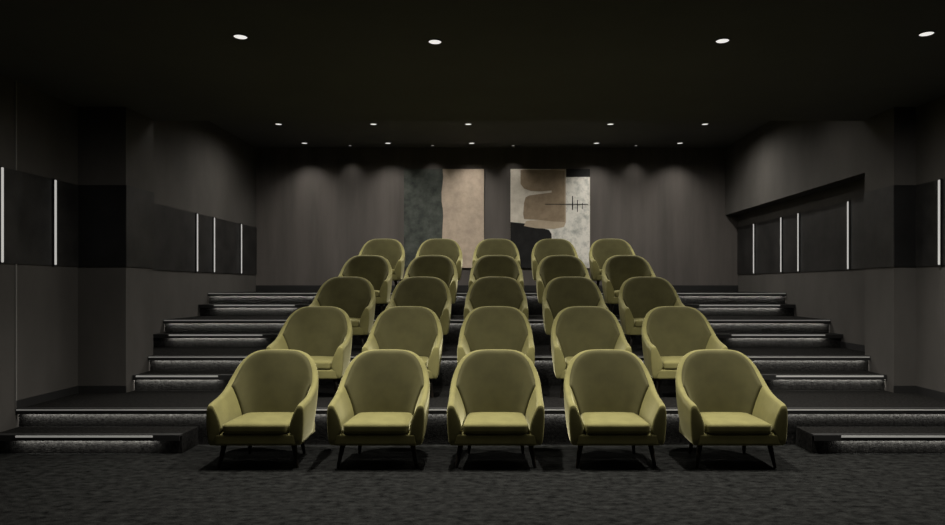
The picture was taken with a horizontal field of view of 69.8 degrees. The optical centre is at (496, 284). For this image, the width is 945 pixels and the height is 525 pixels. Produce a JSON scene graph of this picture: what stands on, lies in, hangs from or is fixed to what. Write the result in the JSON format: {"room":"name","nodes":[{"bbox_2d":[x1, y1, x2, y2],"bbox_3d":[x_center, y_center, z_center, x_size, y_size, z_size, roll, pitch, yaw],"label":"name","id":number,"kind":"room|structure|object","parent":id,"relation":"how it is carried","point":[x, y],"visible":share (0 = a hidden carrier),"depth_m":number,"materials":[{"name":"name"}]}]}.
{"room":"auditorium","nodes":[
{"label":"auditorium","id":0,"kind":"room"},
{"bbox_2d":[78,107,152,392],"bbox_3d":[-4.120,-0.365,7.340,0.500,2.981,0.560,0,0,0],"label":"wall","id":1,"kind":"structure","parent":0,"point":[115,144],"depth_m":7.06,"materials":[{"name":"paint"}]},
{"bbox_2d":[78,185,124,266],"bbox_3d":[-4.120,-0.615,7.054,0.500,0.850,0.012,0,0,0],"label":"wall band","id":2,"kind":"object","parent":1,"relation":"attached to","point":[101,208],"visible":1,"depth_m":7.05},
{"bbox_2d":[78,386,125,392],"bbox_3d":[-4.117,1.087,7.054,0.506,0.075,0.012,0,0,0],"label":"baseboard","id":3,"kind":"structure","parent":1,"relation":"attached to","point":[81,389],"depth_m":7.05,"materials":[{"name":"black rubber"}]},
{"bbox_2d":[125,185,153,267],"bbox_3d":[-3.864,-0.615,7.334,0.012,0.850,0.572,0,0,0],"label":"wall band","id":4,"kind":"object","parent":1,"relation":"attached to","point":[139,203],"visible":1,"depth_m":7.31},
{"bbox_2d":[0,74,255,431],"bbox_3d":[-4.430,-0.505,5.140,0.120,4.170,14.280,0,0,0],"label":"wall","id":5,"kind":"structure","parent":0,"point":[200,167],"depth_m":6.87,"materials":[{"name":"fabric"}]},
{"bbox_2d":[15,264,16,408],"bbox_3d":[-4.365,0.468,6.143,0.010,1.315,0.015,0,0,0],"label":"joint","id":6,"kind":"object","parent":5,"relation":"attached to","point":[15,264],"visible":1,"depth_m":6.13,"materials":[{"name":"grey"}]},
{"bbox_2d":[15,80,16,169],"bbox_3d":[-4.365,-1.448,6.143,0.010,0.816,0.015,0,0,0],"label":"joint","id":7,"kind":"object","parent":5,"relation":"attached to","point":[15,80],"visible":1,"depth_m":6.14,"materials":[{"name":"grey"}]},
{"bbox_2d":[3,167,77,266],"bbox_3d":[-4.364,-0.615,2.530,0.012,0.850,9.060,0,0,0],"label":"wall band","id":8,"kind":"object","parent":5,"relation":"attached to","point":[28,198],"visible":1,"depth_m":6.42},
{"bbox_2d":[0,166,3,263],"bbox_3d":[-4.343,-0.615,5.935,0.030,0.858,0.026,0,0,0],"label":"wall light","id":9,"kind":"object","parent":8,"relation":"attached to","point":[1,167],"visible":1,"depth_m":5.93,"materials":[{"name":"grey metal"}]},
{"bbox_2d":[53,179,56,265],"bbox_3d":[-4.343,-0.615,6.650,0.030,0.858,0.026,0,0,0],"label":"wall light","id":10,"kind":"object","parent":8,"relation":"attached to","point":[54,180],"visible":1,"depth_m":6.64,"materials":[{"name":"grey metal"}]},
{"bbox_2d":[55,180,56,264],"bbox_3d":[-4.338,-0.615,6.650,0.020,0.834,0.020,0,0,0],"label":"diffuser","id":11,"kind":"object","parent":10,"relation":"attached to","point":[55,180],"depth_m":6.65,"materials":[{"name":"grey"}]},
{"bbox_2d":[16,341,153,408],"bbox_3d":[-4.364,0.920,7.500,0.012,0.410,2.720,0,0,0],"label":"baseboard","id":12,"kind":"structure","parent":5,"relation":"attached to","point":[45,397],"depth_m":6.55,"materials":[{"name":"black rubber"}]},
{"bbox_2d":[153,203,256,274],"bbox_3d":[-4.364,-0.615,9.950,0.012,0.850,4.660,0,0,0],"label":"wall band","id":13,"kind":"object","parent":5,"relation":"attached to","point":[174,229],"visible":0.64,"depth_m":9.92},
{"bbox_2d":[196,213,197,271],"bbox_3d":[-4.343,-0.615,9.800,0.030,0.858,0.026,0,0,0],"label":"wall light","id":14,"kind":"object","parent":13,"relation":"attached to","point":[196,213],"visible":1,"depth_m":9.79,"materials":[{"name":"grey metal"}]},
{"bbox_2d":[197,214,197,270],"bbox_3d":[-4.338,-0.615,9.800,0.020,0.834,0.020,0,0,0],"label":"diffuser","id":15,"kind":"object","parent":14,"relation":"attached to","point":[197,214],"depth_m":9.79,"materials":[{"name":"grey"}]},
{"bbox_2d":[213,217,214,272],"bbox_3d":[-4.343,-0.615,10.390,0.030,0.858,0.026,0,0,0],"label":"wall light","id":16,"kind":"object","parent":13,"relation":"attached to","point":[213,217],"visible":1,"depth_m":10.38,"materials":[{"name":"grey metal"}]},
{"bbox_2d":[214,218,214,271],"bbox_3d":[-4.338,-0.615,10.390,0.020,0.834,0.020,0,0,0],"label":"diffuser","id":17,"kind":"object","parent":16,"relation":"attached to","point":[214,218],"depth_m":10.38,"materials":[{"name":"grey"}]},
{"bbox_2d":[240,223,241,273],"bbox_3d":[-4.343,-0.615,11.490,0.030,0.858,0.026,0,0,0],"label":"wall light","id":18,"kind":"object","parent":13,"relation":"attached to","point":[240,223],"visible":1,"depth_m":11.48,"materials":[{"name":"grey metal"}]},
{"bbox_2d":[241,224,241,272],"bbox_3d":[-4.338,-0.615,11.490,0.020,0.834,0.020,0,0,0],"label":"diffuser","id":19,"kind":"object","parent":18,"relation":"attached to","point":[241,224],"depth_m":11.48,"materials":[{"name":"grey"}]},
{"bbox_2d":[0,0,944,147],"bbox_3d":[0.000,-2.273,5.140,8.980,0.834,14.520,0,0,0],"label":"ceiling","id":20,"kind":"structure","parent":0,"point":[523,73],"depth_m":5.75,"materials":[{"name":"paint"}]},
{"bbox_2d":[232,34,248,39],"bbox_3d":[-1.916,-1.853,5.056,0.120,0.007,0.120,0,0,0],"label":"recessed light","id":21,"kind":"object","parent":20,"relation":"in","point":[236,36],"visible":1,"depth_m":5.05,"materials":[{"name":"grey"}]},
{"bbox_2d":[427,39,442,44],"bbox_3d":[-0.473,-1.853,5.160,0.120,0.007,0.120,0,0,0],"label":"recessed light","id":22,"kind":"object","parent":20,"relation":"in","point":[430,41],"visible":1,"depth_m":5.15,"materials":[{"name":"grey"}]},
{"bbox_2d":[714,38,730,43],"bbox_3d":[1.712,-1.853,5.139,0.120,0.007,0.120,0,0,0],"label":"recessed light","id":23,"kind":"object","parent":20,"relation":"in","point":[720,40],"visible":1,"depth_m":5.13,"materials":[{"name":"grey"}]},
{"bbox_2d":[917,30,935,36],"bbox_3d":[3.170,-1.853,4.996,0.120,0.007,0.120,0,0,0],"label":"recessed light","id":24,"kind":"object","parent":20,"relation":"in","point":[931,32],"visible":1,"depth_m":4.99,"materials":[{"name":"grey"}]},
{"bbox_2d":[0,445,944,524],"bbox_3d":[0.000,1.520,2.100,8.940,0.120,8.200,0,0,0],"label":"floor","id":25,"kind":"structure","parent":0,"point":[379,485],"depth_m":4.93,"materials":[{"name":"carpet"}]},
{"bbox_2d":[0,426,197,452],"bbox_3d":[-3.547,1.375,6.002,1.635,0.170,0.372,0,0,0],"label":"step","id":26,"kind":"structure","parent":25,"relation":"on","point":[22,439],"depth_m":5.87,"materials":[{"name":"carpet"}]},
{"bbox_2d":[206,349,317,467],"bbox_3d":[-1.905,1.011,5.636,0.776,0.898,0.632,0,0,0],"label":"lounge chair","id":27,"kind":"object","parent":25,"relation":"on","point":[270,399],"visible":1,"depth_m":5.71,"materials":[{"name":"green fabric"}]},
{"bbox_2d":[223,412,293,433],"bbox_3d":[-1.905,1.123,5.570,0.520,0.104,0.500,0,0,0],"label":"seat cushion","id":28,"kind":"object","parent":27,"relation":"on","point":[233,422],"depth_m":5.35,"materials":[{"name":"green fabric"}]},
{"bbox_2d":[327,349,429,467],"bbox_3d":[-0.955,1.011,5.636,0.776,0.898,0.632,0,0,0],"label":"lounge chair","id":29,"kind":"object","parent":25,"relation":"on","point":[381,398],"visible":1,"depth_m":5.74,"materials":[{"name":"green fabric"}]},
{"bbox_2d":[343,412,412,433],"bbox_3d":[-0.955,1.123,5.570,0.520,0.104,0.500,0,0,0],"label":"seat cushion","id":30,"kind":"object","parent":29,"relation":"on","point":[353,422],"depth_m":5.35,"materials":[{"name":"green fabric"}]},
{"bbox_2d":[447,349,543,467],"bbox_3d":[-0.010,1.011,5.636,0.776,0.898,0.632,0,0,0],"label":"lounge chair","id":31,"kind":"object","parent":25,"relation":"on","point":[496,399],"visible":1,"depth_m":5.75,"materials":[{"name":"green fabric"}]},
{"bbox_2d":[463,412,528,433],"bbox_3d":[-0.010,1.123,5.570,0.520,0.104,0.500,0,0,0],"label":"seat cushion","id":32,"kind":"object","parent":31,"relation":"on","point":[473,422],"depth_m":5.35,"materials":[{"name":"green fabric"}]},
{"bbox_2d":[564,349,665,467],"bbox_3d":[0.950,1.011,5.636,0.776,0.898,0.632,0,0,0],"label":"lounge chair","id":33,"kind":"object","parent":25,"relation":"on","point":[611,398],"visible":1,"depth_m":5.74,"materials":[{"name":"green fabric"}]},
{"bbox_2d":[581,412,649,433],"bbox_3d":[0.950,1.123,5.570,0.520,0.104,0.500,0,0,0],"label":"seat cushion","id":34,"kind":"object","parent":33,"relation":"on","point":[591,422],"depth_m":5.35,"materials":[{"name":"green fabric"}]},
{"bbox_2d":[676,349,787,467],"bbox_3d":[1.905,1.011,5.636,0.776,0.898,0.632,0,0,0],"label":"lounge chair","id":35,"kind":"object","parent":25,"relation":"on","point":[723,399],"visible":1,"depth_m":5.71,"materials":[{"name":"green fabric"}]},
{"bbox_2d":[700,412,770,433],"bbox_3d":[1.905,1.123,5.570,0.520,0.104,0.500,0,0,0],"label":"seat cushion","id":36,"kind":"object","parent":35,"relation":"on","point":[713,422],"depth_m":5.35,"materials":[{"name":"green fabric"}]},
{"bbox_2d":[796,426,944,452],"bbox_3d":[3.547,1.375,6.002,1.635,0.170,0.372,0,0,0],"label":"step","id":37,"kind":"structure","parent":25,"relation":"on","point":[814,439],"depth_m":5.87,"materials":[{"name":"carpet"}]},
{"bbox_2d":[15,386,944,444],"bbox_3d":[0.000,1.292,6.843,8.740,0.337,1.414,0,0,0],"label":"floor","id":38,"kind":"structure","parent":0,"point":[136,407],"depth_m":6.19,"materials":[{"name":"carpet"}]},
{"bbox_2d":[133,371,234,389],"bbox_3d":[-3.297,1.040,7.362,1.135,0.170,0.372,0,0,0],"label":"step","id":39,"kind":"structure","parent":38,"relation":"on","point":[150,380],"depth_m":7.23,"materials":[{"name":"carpet"}]},
{"bbox_2d":[266,306,351,393],"bbox_3d":[-1.905,0.676,6.996,0.776,0.898,0.632,0,0,0],"label":"lounge chair","id":40,"kind":"object","parent":38,"relation":"on","point":[324,333],"visible":0.63,"depth_m":7.17,"materials":[{"name":"green fabric"}]},
{"bbox_2d":[311,356,333,369],"bbox_3d":[-1.905,0.788,6.930,0.520,0.104,0.500,0,0,0],"label":"seat cushion","id":41,"kind":"object","parent":40,"relation":"on","point":[322,362],"depth_m":6.69,"materials":[{"name":"green fabric"}]},
{"bbox_2d":[362,306,442,397],"bbox_3d":[-0.955,0.676,6.996,0.776,0.898,0.632,0,0,0],"label":"lounge chair","id":42,"kind":"object","parent":38,"relation":"on","point":[416,329],"visible":0.59,"depth_m":7.17,"materials":[{"name":"green fabric"}]},
{"bbox_2d":[419,356,428,367],"bbox_3d":[-0.955,0.788,6.930,0.520,0.104,0.500,0,0,0],"label":"seat cushion","id":43,"kind":"object","parent":42,"relation":"on","point":[425,359],"depth_m":6.83,"materials":[{"name":"green fabric"}]},
{"bbox_2d":[457,306,534,365],"bbox_3d":[-0.010,0.676,6.996,0.776,0.898,0.632,0,0,0],"label":"lounge chair","id":44,"kind":"object","parent":38,"relation":"on","point":[486,327],"visible":0.48,"depth_m":7.18,"materials":[{"name":"green fabric"}]},
{"bbox_2d":[551,306,631,397],"bbox_3d":[0.950,0.676,6.996,0.776,0.898,0.632,0,0,0],"label":"lounge chair","id":45,"kind":"object","parent":38,"relation":"on","point":[575,330],"visible":0.56,"depth_m":7.17,"materials":[{"name":"green fabric"}]},
{"bbox_2d":[565,356,573,367],"bbox_3d":[0.950,0.788,6.930,0.520,0.104,0.500,0,0,0],"label":"seat cushion","id":46,"kind":"object","parent":45,"relation":"on","point":[567,358],"depth_m":6.84,"materials":[{"name":"green fabric"}]},
{"bbox_2d":[642,306,727,393],"bbox_3d":[1.905,0.676,6.996,0.776,0.898,0.632,0,0,0],"label":"lounge chair","id":47,"kind":"object","parent":38,"relation":"on","point":[669,333],"visible":0.59,"depth_m":7.17,"materials":[{"name":"green fabric"}]},
{"bbox_2d":[660,356,682,369],"bbox_3d":[1.905,0.788,6.930,0.520,0.104,0.500,0,0,0],"label":"seat cushion","id":48,"kind":"object","parent":47,"relation":"on","point":[666,362],"depth_m":6.69,"materials":[{"name":"green fabric"}]},
{"bbox_2d":[759,371,886,389],"bbox_3d":[3.433,1.040,7.362,1.405,0.170,0.372,0,0,0],"label":"step","id":49,"kind":"structure","parent":38,"relation":"on","point":[775,380],"depth_m":7.23,"materials":[{"name":"carpet"}]},
{"bbox_2d":[256,148,737,284],"bbox_3d":[0.000,-0.505,12.340,8.980,4.170,0.120,0,0,0],"label":"wall","id":50,"kind":"structure","parent":0,"point":[317,209],"depth_m":12.28,"materials":[{"name":"fabric"}]},
{"bbox_2d":[404,169,483,267],"bbox_3d":[-0.959,-1.203,12.263,1.448,1.791,0.030,0,0,0],"label":"art","id":51,"kind":"object","parent":50,"relation":"attached to","point":[438,203],"visible":0.77,"depth_m":12.25,"materials":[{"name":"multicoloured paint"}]},
{"bbox_2d":[256,285,737,291],"bbox_3d":[0.000,0.062,12.270,8.740,0.115,0.020,0,0,0],"label":"baseboard","id":52,"kind":"structure","parent":50,"relation":"attached to","point":[259,288],"depth_m":12.26,"materials":[{"name":"black rubber"}]},
{"bbox_2d":[510,169,589,267],"bbox_3d":[0.964,-1.203,12.261,1.438,1.791,0.034,0,0,0],"label":"art","id":53,"kind":"object","parent":50,"relation":"attached to","point":[544,203],"visible":0.82,"depth_m":12.25,"materials":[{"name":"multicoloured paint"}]},
{"bbox_2d":[163,315,830,344],"bbox_3d":[0.000,0.957,9.563,8.740,1.007,1.414,0,0,0],"label":"floor","id":54,"kind":"structure","parent":0,"point":[196,323],"depth_m":8.91,"materials":[{"name":"carpet"}]},
{"bbox_2d":[199,304,310,315],"bbox_3d":[-3.547,0.370,10.082,1.635,0.170,0.372,0,0,0],"label":"step","id":55,"kind":"structure","parent":54,"relation":"on","point":[205,309],"depth_m":9.95,"materials":[{"name":"carpet"}]},
{"bbox_2d":[338,255,391,312],"bbox_3d":[-1.905,0.006,9.716,0.776,0.898,0.632,0,0,0],"label":"lounge chair","id":56,"kind":"object","parent":54,"relation":"on","point":[376,269],"visible":0.5,"depth_m":9.90,"materials":[{"name":"green fabric"}]},
{"bbox_2d":[374,290,379,296],"bbox_3d":[-1.905,0.118,9.650,0.520,0.104,0.500,0,0,0],"label":"seat cushion","id":57,"kind":"object","parent":56,"relation":"on","point":[377,292],"depth_m":9.41,"materials":[{"name":"green fabric"}]},
{"bbox_2d":[403,255,457,317],"bbox_3d":[-0.955,0.006,9.716,0.776,0.898,0.632,0,0,0],"label":"lounge chair","id":58,"kind":"object","parent":54,"relation":"on","point":[442,267],"visible":0.4,"depth_m":9.91,"materials":[{"name":"green fabric"}]},
{"bbox_2d":[469,255,523,288],"bbox_3d":[-0.010,0.006,9.716,0.776,0.898,0.632,0,0,0],"label":"lounge chair","id":59,"kind":"object","parent":54,"relation":"on","point":[488,265],"visible":0.28,"depth_m":9.91,"materials":[{"name":"green fabric"}]},
{"bbox_2d":[536,255,589,317],"bbox_3d":[0.950,0.006,9.716,0.776,0.898,0.632,0,0,0],"label":"lounge chair","id":60,"kind":"object","parent":54,"relation":"on","point":[551,267],"visible":0.39,"depth_m":9.91,"materials":[{"name":"green fabric"}]},
{"bbox_2d":[602,255,655,312],"bbox_3d":[1.905,0.006,9.716,0.776,0.898,0.632,0,0,0],"label":"lounge chair","id":61,"kind":"object","parent":54,"relation":"on","point":[617,269],"visible":0.53,"depth_m":9.90,"materials":[{"name":"green fabric"}]},
{"bbox_2d":[614,290,619,296],"bbox_3d":[1.905,0.118,9.650,0.520,0.104,0.500,0,0,0],"label":"seat cushion","id":62,"kind":"object","parent":61,"relation":"on","point":[616,292],"depth_m":9.41,"materials":[{"name":"green fabric"}]},
{"bbox_2d":[683,304,794,315],"bbox_3d":[3.547,0.370,10.082,1.635,0.170,0.372,0,0,0],"label":"step","id":63,"kind":"structure","parent":54,"relation":"on","point":[705,309],"depth_m":9.95,"materials":[{"name":"carpet"}]},
{"bbox_2d":[208,292,785,314],"bbox_3d":[0.000,0.789,11.248,8.740,1.342,2.064,0,0,0],"label":"floor","id":64,"kind":"structure","parent":0,"point":[534,307],"depth_m":10.27,"materials":[{"name":"carpet"}]},
{"bbox_2d":[359,239,404,286],"bbox_3d":[-1.905,-0.329,11.076,0.776,0.898,0.632,0,0,0],"label":"lounge chair","id":65,"kind":"object","parent":64,"relation":"on","point":[392,250],"visible":0.44,"depth_m":11.26,"materials":[{"name":"green fabric"}]},
{"bbox_2d":[415,239,461,291],"bbox_3d":[-0.955,-0.329,11.076,0.776,0.898,0.632,0,0,0],"label":"lounge chair","id":66,"kind":"object","parent":64,"relation":"on","point":[450,248],"visible":0.39,"depth_m":11.27,"materials":[{"name":"green fabric"}]},
{"bbox_2d":[472,239,520,266],"bbox_3d":[-0.010,-0.329,11.076,0.776,0.898,0.632,0,0,0],"label":"lounge chair","id":67,"kind":"object","parent":64,"relation":"on","point":[485,247],"visible":0.32,"depth_m":11.28,"materials":[{"name":"green fabric"}]},
{"bbox_2d":[531,239,577,292],"bbox_3d":[0.950,-0.329,11.076,0.776,0.898,0.632,0,0,0],"label":"lounge chair","id":68,"kind":"object","parent":64,"relation":"on","point":[543,248],"visible":0.41,"depth_m":11.27,"materials":[{"name":"green fabric"}]},
{"bbox_2d":[589,239,634,287],"bbox_3d":[1.905,-0.329,11.076,0.776,0.898,0.632,0,0,0],"label":"lounge chair","id":69,"kind":"object","parent":64,"relation":"on","point":[601,250],"visible":0.53,"depth_m":11.26,"materials":[{"name":"green fabric"}]},
{"bbox_2d":[148,345,869,385],"bbox_3d":[0.000,1.124,8.203,8.740,0.672,1.414,0,0,0],"label":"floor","id":70,"kind":"structure","parent":0,"point":[163,358],"depth_m":7.55,"materials":[{"name":"carpet"}]},
{"bbox_2d":[153,332,279,346],"bbox_3d":[-3.547,0.705,8.722,1.635,0.170,0.372,0,0,0],"label":"step","id":71,"kind":"structure","parent":70,"relation":"on","point":[166,339],"depth_m":8.59,"materials":[{"name":"carpet"}]},
{"bbox_2d":[309,277,375,347],"bbox_3d":[-1.905,0.341,8.356,0.776,0.898,0.632,0,0,0],"label":"lounge chair","id":72,"kind":"object","parent":70,"relation":"on","point":[355,296],"visible":0.56,"depth_m":8.53,"materials":[{"name":"green fabric"}]},
{"bbox_2d":[350,318,359,326],"bbox_3d":[-1.905,0.453,8.290,0.520,0.104,0.500,0,0,0],"label":"seat cushion","id":73,"kind":"object","parent":72,"relation":"on","point":[355,322],"depth_m":8.05,"materials":[{"name":"green fabric"}]},
{"bbox_2d":[385,277,450,350],"bbox_3d":[-0.955,0.341,8.356,0.776,0.898,0.632,0,0,0],"label":"lounge chair","id":74,"kind":"object","parent":70,"relation":"on","point":[433,293],"visible":0.48,"depth_m":8.54,"materials":[{"name":"green fabric"}]},
{"bbox_2d":[464,277,528,319],"bbox_3d":[-0.010,0.341,8.356,0.776,0.898,0.632,0,0,0],"label":"lounge chair","id":75,"kind":"object","parent":70,"relation":"on","point":[485,291],"visible":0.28,"depth_m":8.55,"materials":[{"name":"green fabric"}]},
{"bbox_2d":[542,277,608,350],"bbox_3d":[0.950,0.341,8.356,0.776,0.898,0.632,0,0,0],"label":"lounge chair","id":76,"kind":"object","parent":70,"relation":"on","point":[560,293],"visible":0.51,"depth_m":8.54,"materials":[{"name":"green fabric"}]},
{"bbox_2d":[618,277,684,347],"bbox_3d":[1.905,0.341,8.356,0.776,0.898,0.632,0,0,0],"label":"lounge chair","id":77,"kind":"object","parent":70,"relation":"on","point":[638,296],"visible":0.64,"depth_m":8.53,"materials":[{"name":"green fabric"}]},
{"bbox_2d":[634,318,643,326],"bbox_3d":[1.905,0.453,8.290,0.520,0.104,0.500,0,0,0],"label":"seat cushion","id":78,"kind":"object","parent":77,"relation":"on","point":[638,322],"depth_m":8.05,"materials":[{"name":"green fabric"}]},
{"bbox_2d":[714,332,842,346],"bbox_3d":[3.547,0.705,8.722,1.635,0.170,0.372,0,0,0],"label":"step","id":79,"kind":"structure","parent":70,"relation":"on","point":[730,339],"depth_m":8.59,"materials":[{"name":"carpet"}]},
{"bbox_2d":[725,95,944,392],"bbox_3d":[4.430,-0.505,5.140,0.120,4.170,14.280,0,0,0],"label":"wall","id":80,"kind":"structure","parent":0,"point":[838,296],"depth_m":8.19,"materials":[{"name":"paint"}]},
{"bbox_2d":[737,198,864,274],"bbox_3d":[4.364,-0.615,9.950,0.012,0.850,4.660,0,0,0],"label":"wall band","id":81,"kind":"object","parent":80,"relation":"attached to","point":[823,231],"visible":0.64,"depth_m":9.44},
{"bbox_2d":[753,223,754,273],"bbox_3d":[4.343,-0.615,11.440,0.030,0.858,0.026,0,0,0],"label":"wall light","id":82,"kind":"object","parent":81,"relation":"attached to","point":[754,223],"visible":1,"depth_m":11.43,"materials":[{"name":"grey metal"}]},
{"bbox_2d":[753,224,753,272],"bbox_3d":[4.338,-0.615,11.440,0.020,0.834,0.020,0,0,0],"label":"diffuser","id":83,"kind":"object","parent":82,"relation":"attached to","point":[753,224],"depth_m":11.43,"materials":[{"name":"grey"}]},
{"bbox_2d":[780,217,782,272],"bbox_3d":[4.343,-0.615,10.340,0.030,0.858,0.026,0,0,0],"label":"wall light","id":84,"kind":"object","parent":81,"relation":"attached to","point":[781,218],"visible":1,"depth_m":10.33,"materials":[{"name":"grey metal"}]},
{"bbox_2d":[780,217,780,271],"bbox_3d":[4.338,-0.615,10.340,0.020,0.834,0.020,0,0,0],"label":"diffuser","id":85,"kind":"object","parent":84,"relation":"attached to","point":[780,217],"depth_m":10.34,"materials":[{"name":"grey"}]},
{"bbox_2d":[797,212,799,271],"bbox_3d":[4.343,-0.615,9.750,0.030,0.858,0.026,0,0,0],"label":"wall light","id":86,"kind":"object","parent":81,"relation":"attached to","point":[798,214],"visible":1,"depth_m":9.74,"materials":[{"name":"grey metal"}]},
{"bbox_2d":[797,213,798,270],"bbox_3d":[4.338,-0.615,9.750,0.020,0.834,0.020,0,0,0],"label":"diffuser","id":87,"kind":"object","parent":86,"relation":"attached to","point":[798,213],"depth_m":9.74,"materials":[{"name":"grey plastic"}]},
{"bbox_2d":[847,200,849,269],"bbox_3d":[4.343,-0.615,8.366,0.030,0.858,0.026,0,0,0],"label":"wall light","id":88,"kind":"object","parent":81,"relation":"attached to","point":[848,202],"visible":1,"depth_m":8.36,"materials":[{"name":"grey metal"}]},
{"bbox_2d":[847,201,848,268],"bbox_3d":[4.338,-0.615,8.366,0.020,0.834,0.020,0,0,0],"label":"diffuser","id":89,"kind":"object","parent":88,"relation":"attached to","point":[848,201],"depth_m":8.36,"materials":[{"name":"grey plastic"}]},
{"bbox_2d":[864,185,894,267],"bbox_3d":[4.134,-0.615,7.334,0.012,0.850,0.572,0,0,0],"label":"wall band","id":90,"kind":"object","parent":80,"relation":"attached to","point":[879,204],"visible":1,"depth_m":7.31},
{"bbox_2d":[840,341,944,400],"bbox_3d":[4.364,0.920,7.500,0.012,0.410,2.720,0,0,0],"label":"baseboard","id":91,"kind":"structure","parent":80,"relation":"attached to","point":[919,390],"depth_m":6.97,"materials":[{"name":"black rubber"}]},
{"bbox_2d":[893,386,915,392],"bbox_3d":[4.252,1.087,7.054,0.236,0.075,0.012,0,0,0],"label":"baseboard","id":92,"kind":"structure","parent":80,"relation":"attached to","point":[896,389],"depth_m":7.05,"materials":[{"name":"black rubber"}]},
{"bbox_2d":[895,185,915,266],"bbox_3d":[4.255,-0.615,7.054,0.230,0.850,0.012,0,0,0],"label":"wall band","id":93,"kind":"object","parent":80,"relation":"attached to","point":[905,195],"visible":1,"depth_m":7.05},
{"bbox_2d":[916,178,944,266],"bbox_3d":[4.364,-0.615,2.530,0.012,0.850,9.060,0,0,0],"label":"wall band","id":94,"kind":"object","parent":80,"relation":"attached to","point":[926,193],"visible":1,"depth_m":6.84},
{"bbox_2d":[938,178,941,265],"bbox_3d":[4.343,-0.615,6.640,0.030,0.858,0.026,0,0,0],"label":"wall light","id":95,"kind":"object","parent":94,"relation":"attached to","point":[940,179],"visible":1,"depth_m":6.63,"materials":[{"name":"grey metal"}]},
{"bbox_2d":[938,180,939,264],"bbox_3d":[4.338,-0.615,6.640,0.020,0.834,0.020,0,0,0],"label":"diffuser","id":96,"kind":"object","parent":95,"relation":"attached to","point":[938,180],"depth_m":6.63,"materials":[{"name":"grey"}]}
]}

